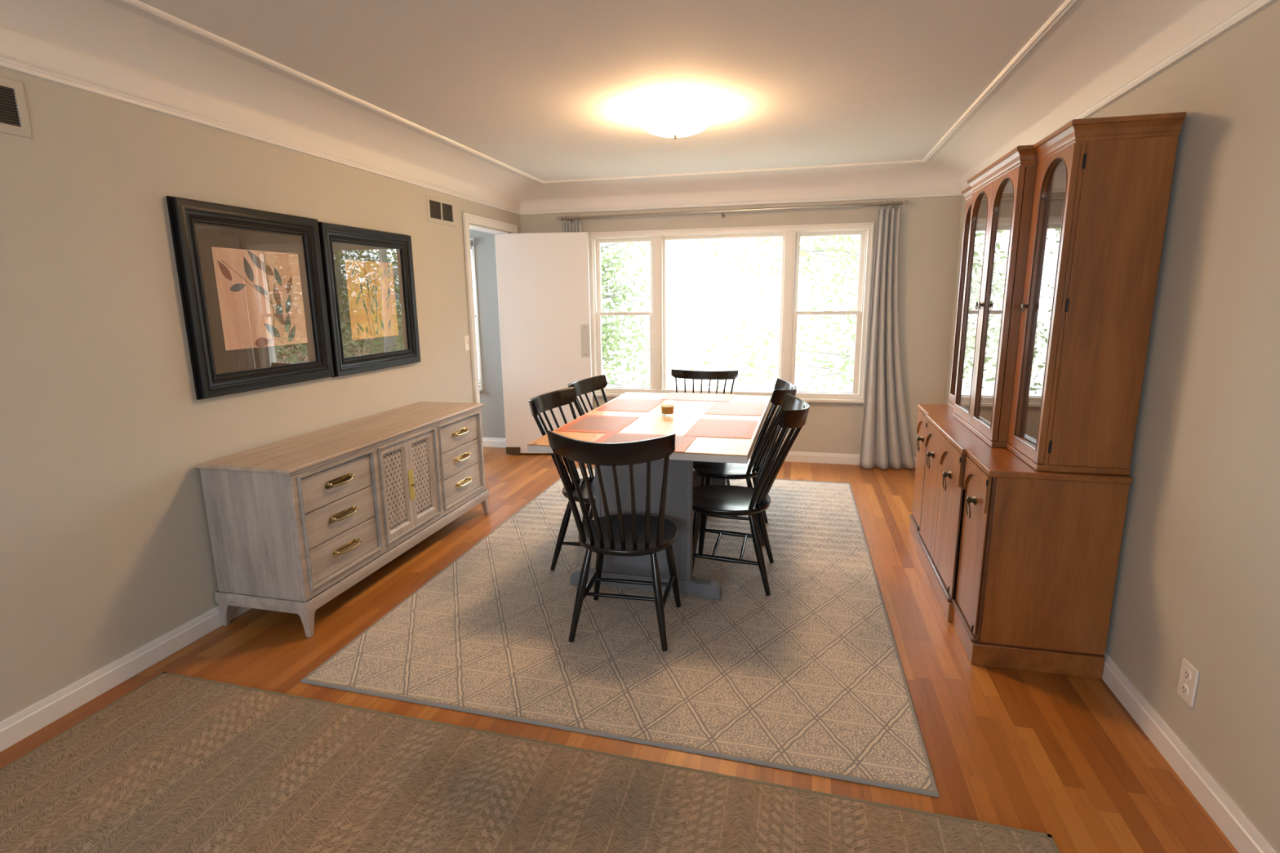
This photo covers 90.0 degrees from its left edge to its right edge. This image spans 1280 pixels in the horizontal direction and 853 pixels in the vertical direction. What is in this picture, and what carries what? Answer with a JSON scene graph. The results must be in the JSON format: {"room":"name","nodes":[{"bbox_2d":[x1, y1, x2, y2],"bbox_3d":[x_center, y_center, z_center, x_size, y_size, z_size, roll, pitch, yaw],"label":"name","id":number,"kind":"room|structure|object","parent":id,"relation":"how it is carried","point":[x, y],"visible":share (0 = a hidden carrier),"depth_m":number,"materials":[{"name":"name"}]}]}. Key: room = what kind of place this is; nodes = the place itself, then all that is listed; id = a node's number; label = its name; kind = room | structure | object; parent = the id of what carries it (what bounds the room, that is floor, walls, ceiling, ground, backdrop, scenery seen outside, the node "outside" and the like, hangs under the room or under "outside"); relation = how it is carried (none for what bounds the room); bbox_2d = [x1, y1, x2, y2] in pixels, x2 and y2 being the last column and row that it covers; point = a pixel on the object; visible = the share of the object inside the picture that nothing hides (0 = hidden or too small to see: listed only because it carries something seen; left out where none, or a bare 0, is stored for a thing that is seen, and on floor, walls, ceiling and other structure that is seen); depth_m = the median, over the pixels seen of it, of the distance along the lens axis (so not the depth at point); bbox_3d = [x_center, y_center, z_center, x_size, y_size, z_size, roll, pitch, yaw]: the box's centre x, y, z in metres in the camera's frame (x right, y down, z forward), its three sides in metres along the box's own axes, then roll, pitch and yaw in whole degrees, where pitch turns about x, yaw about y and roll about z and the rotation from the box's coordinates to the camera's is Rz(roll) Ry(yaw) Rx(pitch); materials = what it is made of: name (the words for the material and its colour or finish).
{"room":"dining room","nodes":[
{"label":"dining room","id":0,"kind":"room"},
{"bbox_2d":[0,67,520,721],"bbox_3d":[-2.219,-0.119,1.953,0.140,2.435,8.782,2,12,14],"label":"wall","id":1,"kind":"structure","parent":0,"point":[106,549],"depth_m":2.49,"materials":[{"name":"paint"}]},
{"bbox_2d":[0,75,32,138],"bbox_3d":[-2.108,-1.022,1.953,0.007,0.178,0.417,2,12,14],"label":"air vent","id":2,"kind":"object","parent":1,"relation":"in","point":[14,117],"visible":1,"depth_m":2.11,"materials":[{"name":"metal"}]},
{"bbox_2d":[0,85,21,126],"bbox_3d":[-2.108,-1.022,1.953,0.006,0.114,0.357,2,12,14],"label":"grille","id":3,"kind":"object","parent":2,"relation":"attached to","point":[10,95],"depth_m":2.10,"materials":[{"name":"brown metal"}]},
{"bbox_2d":[0,605,252,751],"bbox_3d":[-2.241,1.122,1.728,0.016,0.092,7.579,2,12,14],"label":"baseboard","id":4,"kind":"structure","parent":1,"relation":"attached to","point":[18,726],"depth_m":2.45,"materials":[{"name":"white paint"}]},
{"bbox_2d":[166,195,333,399],"bbox_3d":[-1.826,-0.613,3.104,0.040,0.848,0.828,2,12,14],"label":"framed picture","id":5,"kind":"object","parent":1,"relation":"attached to","point":[251,281],"visible":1,"depth_m":3.03,"materials":[{"name":"black paint"}]},
{"bbox_2d":[211,246,307,350],"bbox_3d":[-1.834,-0.621,3.119,0.003,0.458,0.510,2,12,14],"label":"art print","id":6,"kind":"object","parent":5,"relation":"attached to","point":[260,296],"depth_m":3.09,"materials":[{"name":"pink paper"}]},
{"bbox_2d":[317,221,420,377],"bbox_3d":[-1.623,-0.771,3.913,0.040,0.842,0.839,2,12,14],"label":"framed picture","id":7,"kind":"object","parent":1,"relation":"attached to","point":[369,280],"visible":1,"depth_m":3.87,"materials":[{"name":"black paint"}]},
{"bbox_2d":[344,259,398,339],"bbox_3d":[-1.634,-0.776,3.917,0.003,0.458,0.450,2,12,14],"label":"art print","id":8,"kind":"object","parent":7,"relation":"attached to","point":[370,285],"depth_m":3.90,"materials":[{"name":"paper"}]},
{"bbox_2d":[425,194,455,226],"bbox_3d":[-1.437,-1.558,4.628,0.008,0.180,0.370,2,12,14],"label":"air vent","id":9,"kind":"object","parent":1,"relation":"in","point":[439,211],"visible":1,"depth_m":4.61,"materials":[{"name":"metal"}]},
{"bbox_2d":[429,200,441,219],"bbox_3d":[-1.456,-1.542,4.550,0.006,0.117,0.147,2,12,14],"label":"grille","id":10,"kind":"object","parent":9,"relation":"attached to","point":[435,206],"depth_m":4.55,"materials":[{"name":"brown metal"}]},
{"bbox_2d":[441,203,453,222],"bbox_3d":[-1.417,-1.574,4.705,0.006,0.117,0.147,2,12,14],"label":"grille","id":11,"kind":"object","parent":9,"relation":"attached to","point":[446,208],"depth_m":4.71,"materials":[{"name":"brown metal"}]},
{"bbox_2d":[463,335,470,351],"bbox_3d":[-1.362,-0.658,5.055,0.018,0.118,0.076,2,12,14],"label":"light switch","id":12,"kind":"object","parent":1,"relation":"attached to","point":[466,338],"visible":1,"depth_m":5.05,"materials":[{"name":"white plastic"}]},
{"bbox_2d":[462,212,517,403],"bbox_3d":[-1.311,-0.704,5.596,0.188,2.121,0.956,2,12,14],"label":"trim","id":13,"kind":"structure","parent":1,"relation":"attached to","point":[469,220],"depth_m":5.13,"materials":[{"name":"white paint"}]},
{"bbox_2d":[494,231,592,453],"bbox_3d":[-0.867,-0.738,5.890,0.834,2.031,0.056,0,11,4],"label":"door","id":14,"kind":"structure","parent":1,"relation":"in","point":[543,278],"depth_m":5.83,"materials":[{"name":"white paint"}]},
{"bbox_2d":[0,0,1254,210],"bbox_3d":[-0.324,-1.146,1.340,3.752,0.218,8.642,2,12,14],"label":"trim","id":15,"kind":"structure","parent":1,"relation":"attached to","point":[1104,45],"depth_m":2.94,"materials":[{"name":"white paint"}]},
{"bbox_2d":[0,0,1279,215],"bbox_3d":[-0.323,-1.057,1.358,3.752,0.036,8.642,2,12,14],"label":"trim","id":16,"kind":"structure","parent":1,"relation":"attached to","point":[1253,8],"depth_m":2.75,"materials":[{"name":"white paint"}]},
{"bbox_2d":[103,0,1085,183],"bbox_3d":[-0.326,-1.292,1.310,4.032,0.080,8.922,2,12,14],"label":"ceiling","id":17,"kind":"structure","parent":0,"point":[545,90],"depth_m":2.74,"materials":[{"name":"white paint"}]},
{"bbox_2d":[121,0,1077,183],"bbox_3d":[-0.305,-1.248,1.319,3.042,0.012,7.952,2,12,14],"label":"trim","id":18,"kind":"structure","parent":17,"relation":"attached to","point":[1062,10],"depth_m":3.01,"materials":[{"name":"white paint"}]},
{"bbox_2d":[638,106,712,138],"bbox_3d":[0.188,-1.609,3.407,0.396,0.144,0.396,2,12,14],"label":"ceiling light","id":19,"kind":"object","parent":17,"relation":"attached to","point":[674,122],"visible":1,"depth_m":3.29,"materials":[{"name":"white glass"}]},
{"bbox_2d":[0,446,1238,852],"bbox_3d":[-1.226,1.127,2.033,5.942,0.060,8.922,2,12,14],"label":"floor","id":20,"kind":"structure","parent":0,"point":[1061,757],"depth_m":2.32,"materials":[{"name":"brown wood"}]},
{"bbox_2d":[195,401,488,637],"bbox_3d":[-1.489,0.383,3.626,0.504,0.772,1.738,2,12,14],"label":"sideboard","id":21,"kind":"object","parent":20,"relation":"on","point":[295,523],"visible":1,"depth_m":3.02,"materials":[{"name":"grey wood"}]},
{"bbox_2d":[0,671,1059,852],"bbox_3d":[-0.737,1.350,0.734,3.178,0.008,3.077,2,12,14],"label":"carpet","id":22,"kind":"object","parent":20,"relation":"on","point":[178,763],"visible":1,"depth_m":1.92,"materials":[{"name":"brown carpet"}]},
{"bbox_2d":[300,466,938,797],"bbox_3d":[0.157,0.727,3.753,2.322,0.011,3.355,2,12,14],"label":"dining rug","id":23,"kind":"object","parent":20,"relation":"on","point":[807,676],"visible":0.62,"depth_m":2.69,"materials":[{"name":"grey carpet"}]},
{"bbox_2d":[528,386,595,570],"bbox_3d":[-0.280,0.290,3.542,0.625,0.944,0.514,3,12,17],"label":"dining chair","id":24,"kind":"object","parent":23,"relation":"on","point":[538,404],"visible":0.34,"depth_m":3.56,"materials":[{"name":"black paint"}]},
{"bbox_2d":[567,374,607,519],"bbox_3d":[-0.136,0.172,4.116,0.625,0.944,0.514,3,12,19],"label":"dining chair","id":25,"kind":"object","parent":23,"relation":"on","point":[584,386],"visible":0.2,"depth_m":4.21,"materials":[{"name":"black paint"}]},
{"bbox_2d":[546,429,680,651],"bbox_3d":[-0.072,0.445,2.770,0.514,0.944,0.625,2,12,12],"label":"dining chair","id":26,"kind":"object","parent":23,"relation":"on","point":[633,535],"visible":1,"depth_m":2.65,"materials":[{"name":"black paint"}]},
{"bbox_2d":[527,391,771,599],"bbox_3d":[0.188,0.316,3.802,1.065,0.774,1.740,2,12,14],"label":"dining table","id":27,"kind":"object","parent":23,"relation":"on","point":[682,479],"visible":0.5,"depth_m":3.15,"materials":[{"name":"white wood"}]},
{"bbox_2d":[555,414,639,433],"bbox_3d":[-0.223,-0.015,3.506,0.330,0.002,0.460,2,12,15],"label":"placemat","id":28,"kind":"object","parent":27,"relation":"on","point":[585,424],"visible":1,"depth_m":3.48,"materials":[{"name":"orange fabric"}]},
{"bbox_2d":[595,398,664,412],"bbox_3d":[-0.055,-0.139,4.106,0.330,0.002,0.460,2,12,15],"label":"placemat","id":29,"kind":"object","parent":27,"relation":"on","point":[618,404],"visible":1,"depth_m":4.08,"materials":[{"name":"fabric"}]},
{"bbox_2d":[593,432,696,452],"bbox_3d":[0.015,0.072,3.060,0.460,0.002,0.330,2,12,15],"label":"placemat","id":30,"kind":"object","parent":27,"relation":"on","point":[682,442],"visible":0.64,"depth_m":3.12,"materials":[{"name":"orange fabric"}]},
{"bbox_2d":[660,401,675,413],"bbox_3d":[0.161,-0.106,3.723,0.084,0.086,0.084,2,12,14],"label":"candle","id":31,"kind":"object","parent":27,"relation":"on","point":[665,409],"visible":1,"depth_m":3.70,"materials":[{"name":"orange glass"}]},
{"bbox_2d":[660,392,734,401],"bbox_3d":[0.404,-0.204,4.404,0.460,0.002,0.330,2,12,15],"label":"placemat","id":32,"kind":"object","parent":27,"relation":"on","point":[672,396],"visible":1,"depth_m":4.39,"materials":[{"name":"fabric"}]},
{"bbox_2d":[683,418,758,439],"bbox_3d":[0.435,0.008,3.356,0.330,0.002,0.460,2,12,15],"label":"placemat","id":33,"kind":"object","parent":27,"relation":"on","point":[712,428],"visible":1,"depth_m":3.33,"materials":[{"name":"fabric"}]},
{"bbox_2d":[704,401,766,416],"bbox_3d":[0.597,-0.113,3.943,0.330,0.002,0.460,2,12,15],"label":"placemat","id":34,"kind":"object","parent":27,"relation":"on","point":[735,408],"visible":1,"depth_m":3.92,"materials":[{"name":"fabric"}]},
{"bbox_2d":[671,368,738,484],"bbox_3d":[0.451,0.049,4.784,0.514,0.907,0.620,2,12,14],"label":"dining chair","id":35,"kind":"object","parent":23,"relation":"on","point":[682,374],"visible":0.18,"depth_m":4.95,"materials":[{"name":"black paint"}]},
{"bbox_2d":[693,378,797,546],"bbox_3d":[0.627,0.203,3.926,0.625,0.944,0.514,2,12,14],"label":"dining chair","id":36,"kind":"object","parent":23,"relation":"on","point":[708,470],"visible":0.7,"depth_m":3.80,"materials":[{"name":"black paint"}]},
{"bbox_2d":[692,393,809,595],"bbox_3d":[0.534,0.330,3.303,0.625,0.944,0.514,2,12,14],"label":"dining chair","id":37,"kind":"object","parent":23,"relation":"on","point":[715,500],"visible":0.94,"depth_m":3.22,"materials":[{"name":"black paint"}]},
{"bbox_2d":[909,111,1186,679],"bbox_3d":[1.709,-0.179,3.056,0.505,2.031,1.558,2,12,14],"label":"china cabinet","id":38,"kind":"object","parent":20,"relation":"on","point":[1022,482],"visible":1,"depth_m":2.45,"materials":[{"name":"brown wood"}]},
{"bbox_2d":[970,347,998,358],"bbox_3d":[1.799,-0.335,3.001,0.292,0.016,0.700,2,12,14],"label":"shelf","id":39,"kind":"object","parent":38,"relation":"attached to","point":[990,352],"depth_m":3.12,"materials":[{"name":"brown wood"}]},
{"bbox_2d":[917,404,1132,484],"bbox_3d":[1.722,0.035,3.097,0.484,0.026,1.558,2,12,14],"label":"countertop","id":40,"kind":"structure","parent":38,"relation":"on","point":[996,462],"depth_m":2.61,"materials":[{"name":"brown wood"}]},
{"bbox_2d":[1028,360,1045,369],"bbox_3d":[1.695,-0.227,2.473,0.237,0.016,0.358,2,12,14],"label":"shelf","id":41,"kind":"object","parent":38,"relation":"attached to","point":[1040,365],"depth_m":2.62,"materials":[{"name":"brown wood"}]},
{"bbox_2d":[469,195,961,457],"bbox_3d":[-0.118,-0.951,5.945,5.792,2.435,0.140,2,12,14],"label":"wall","id":42,"kind":"structure","parent":0,"point":[929,227],"depth_m":5.39,"materials":[{"name":"paint"}]},
{"bbox_2d":[470,237,482,391],"bbox_3d":[-2.187,-1.104,6.397,1.290,1.460,0.097,2,12,14],"label":"window","id":43,"kind":"structure","parent":42,"relation":"in","point":[471,238],"depth_m":6.21,"materials":[{"name":"white paint"}]},
{"bbox_2d":[470,240,481,391],"bbox_3d":[-2.217,-1.075,6.331,1.315,1.440,0.038,2,12,14],"label":"window blind","id":44,"kind":"object","parent":43,"relation":"attached to","point":[471,241],"visible":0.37,"depth_m":6.18,"materials":[{"name":"white"}]},
{"bbox_2d":[482,437,506,448],"bbox_3d":[-2.082,0.137,6.579,1.760,0.092,0.016,2,12,14],"label":"baseboard","id":45,"kind":"structure","parent":42,"relation":"attached to","point":[487,442],"depth_m":6.42,"materials":[{"name":"white paint"}]},
{"bbox_2d":[587,222,874,403],"bbox_3d":[0.740,-0.990,5.695,2.490,1.488,0.190,2,12,14],"label":"window","id":46,"kind":"structure","parent":42,"relation":"in","point":[791,234],"depth_m":5.57,"materials":[{"name":"white paint"}]},
{"bbox_2d":[556,200,908,222],"bbox_3d":[0.694,-1.813,5.436,2.961,0.079,0.105,2,12,14],"label":"curtain rod","id":47,"kind":"object","parent":42,"relation":"attached to","point":[905,202],"visible":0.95,"depth_m":5.35,"materials":[{"name":"silver metal"}]},
{"bbox_2d":[564,221,581,232],"bbox_3d":[-0.584,-0.798,5.945,0.223,2.121,0.065,2,12,14],"label":"curtain","id":48,"kind":"object","parent":47,"relation":"hanging from","point":[569,227],"visible":0.03,"depth_m":5.74,"materials":[{"name":"grey fabric"}]},
{"bbox_2d":[858,207,915,469],"bbox_3d":[2.106,-0.689,5.271,0.471,2.123,0.111,0,11,4],"label":"curtain","id":49,"kind":"object","parent":47,"relation":"hanging from","point":[886,442],"visible":1,"depth_m":5.32,"materials":[{"name":"grey fabric"}]},
{"bbox_2d":[749,449,916,467],"bbox_3d":[0.738,0.245,5.893,3.736,0.092,0.016,2,12,14],"label":"baseboard","id":50,"kind":"structure","parent":42,"relation":"attached to","point":[792,456],"depth_m":5.67,"materials":[{"name":"white paint"}]},
{"bbox_2d":[944,0,1279,852],"bbox_3d":[1.560,0.026,1.034,0.140,2.435,8.782,2,12,14],"label":"wall","id":51,"kind":"structure","parent":0,"point":[1197,579],"depth_m":1.89,"materials":[{"name":"paint"}]},
{"bbox_2d":[1177,657,1199,707],"bbox_3d":[1.680,0.786,1.964,0.010,0.122,0.079,2,12,14],"label":"wall outlet","id":52,"kind":"object","parent":51,"relation":"attached to","point":[1188,675],"visible":1,"depth_m":1.96,"materials":[{"name":"white plastic"}]},
{"bbox_2d":[1181,684,1188,695],"bbox_3d":[1.677,0.810,1.969,0.003,0.034,0.034,2,12,14],"label":"receptacle","id":53,"kind":"object","parent":52,"relation":"attached to","point":[1184,687],"depth_m":1.97,"materials":[{"name":"white plastic"}]},
{"bbox_2d":[1183,669,1191,680],"bbox_3d":[1.677,0.761,1.959,0.003,0.034,0.034,2,12,14],"label":"receptacle","id":54,"kind":"object","parent":52,"relation":"attached to","point":[1187,673],"depth_m":1.96,"materials":[{"name":"white plastic"}]},
{"bbox_2d":[1102,652,1276,852],"bbox_3d":[1.512,1.159,1.344,0.016,0.092,8.626,2,12,14],"label":"baseboard","id":55,"kind":"structure","parent":51,"relation":"attached to","point":[1237,828],"depth_m":1.93,"materials":[{"name":"white paint"}]},
{"label":"outside","id":56,"kind":"structure","parent":0,"visible":0},
{"bbox_2d":[475,325,855,376],"bbox_3d":[7.931,-3.803,32.016,80.000,0.100,53.818,2,12,14],"label":"ground","id":57,"kind":"structure","parent":56,"point":[850,344],"depth_m":31.19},
{"bbox_2d":[600,241,688,386],"bbox_3d":[-0.958,-1.874,11.176,4.031,4.595,3.470,-4,12,-17],"label":"tree","id":58,"kind":"object","parent":57,"relation":"on","point":[609,335],"visible":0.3,"depth_m":10.94,"materials":[{"name":"green plant"}]},
{"bbox_2d":[602,235,858,390],"bbox_3d":[1.895,-3.656,14.250,8.577,7.126,7.905,-6,13,-24],"label":"tree","id":59,"kind":"object","parent":57,"relation":"on","point":[731,345],"visible":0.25,"depth_m":15.12,"materials":[{"name":"green plant"}]},
{"bbox_2d":[688,235,860,391],"bbox_3d":[3.686,-2.137,9.015,5.974,5.878,6.402,2,12,14],"label":"tree","id":60,"kind":"object","parent":57,"relation":"on","point":[803,252],"visible":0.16,"depth_m":9.32,"materials":[{"name":"green plant"}]},
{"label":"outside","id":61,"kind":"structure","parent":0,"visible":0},
{"bbox_2d":[478,372,853,391],"bbox_3d":[-12.002,-1.694,22.376,46.000,0.019,6.500,2,12,14],"label":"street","id":62,"kind":"structure","parent":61,"point":[806,382],"depth_m":19.78,"materials":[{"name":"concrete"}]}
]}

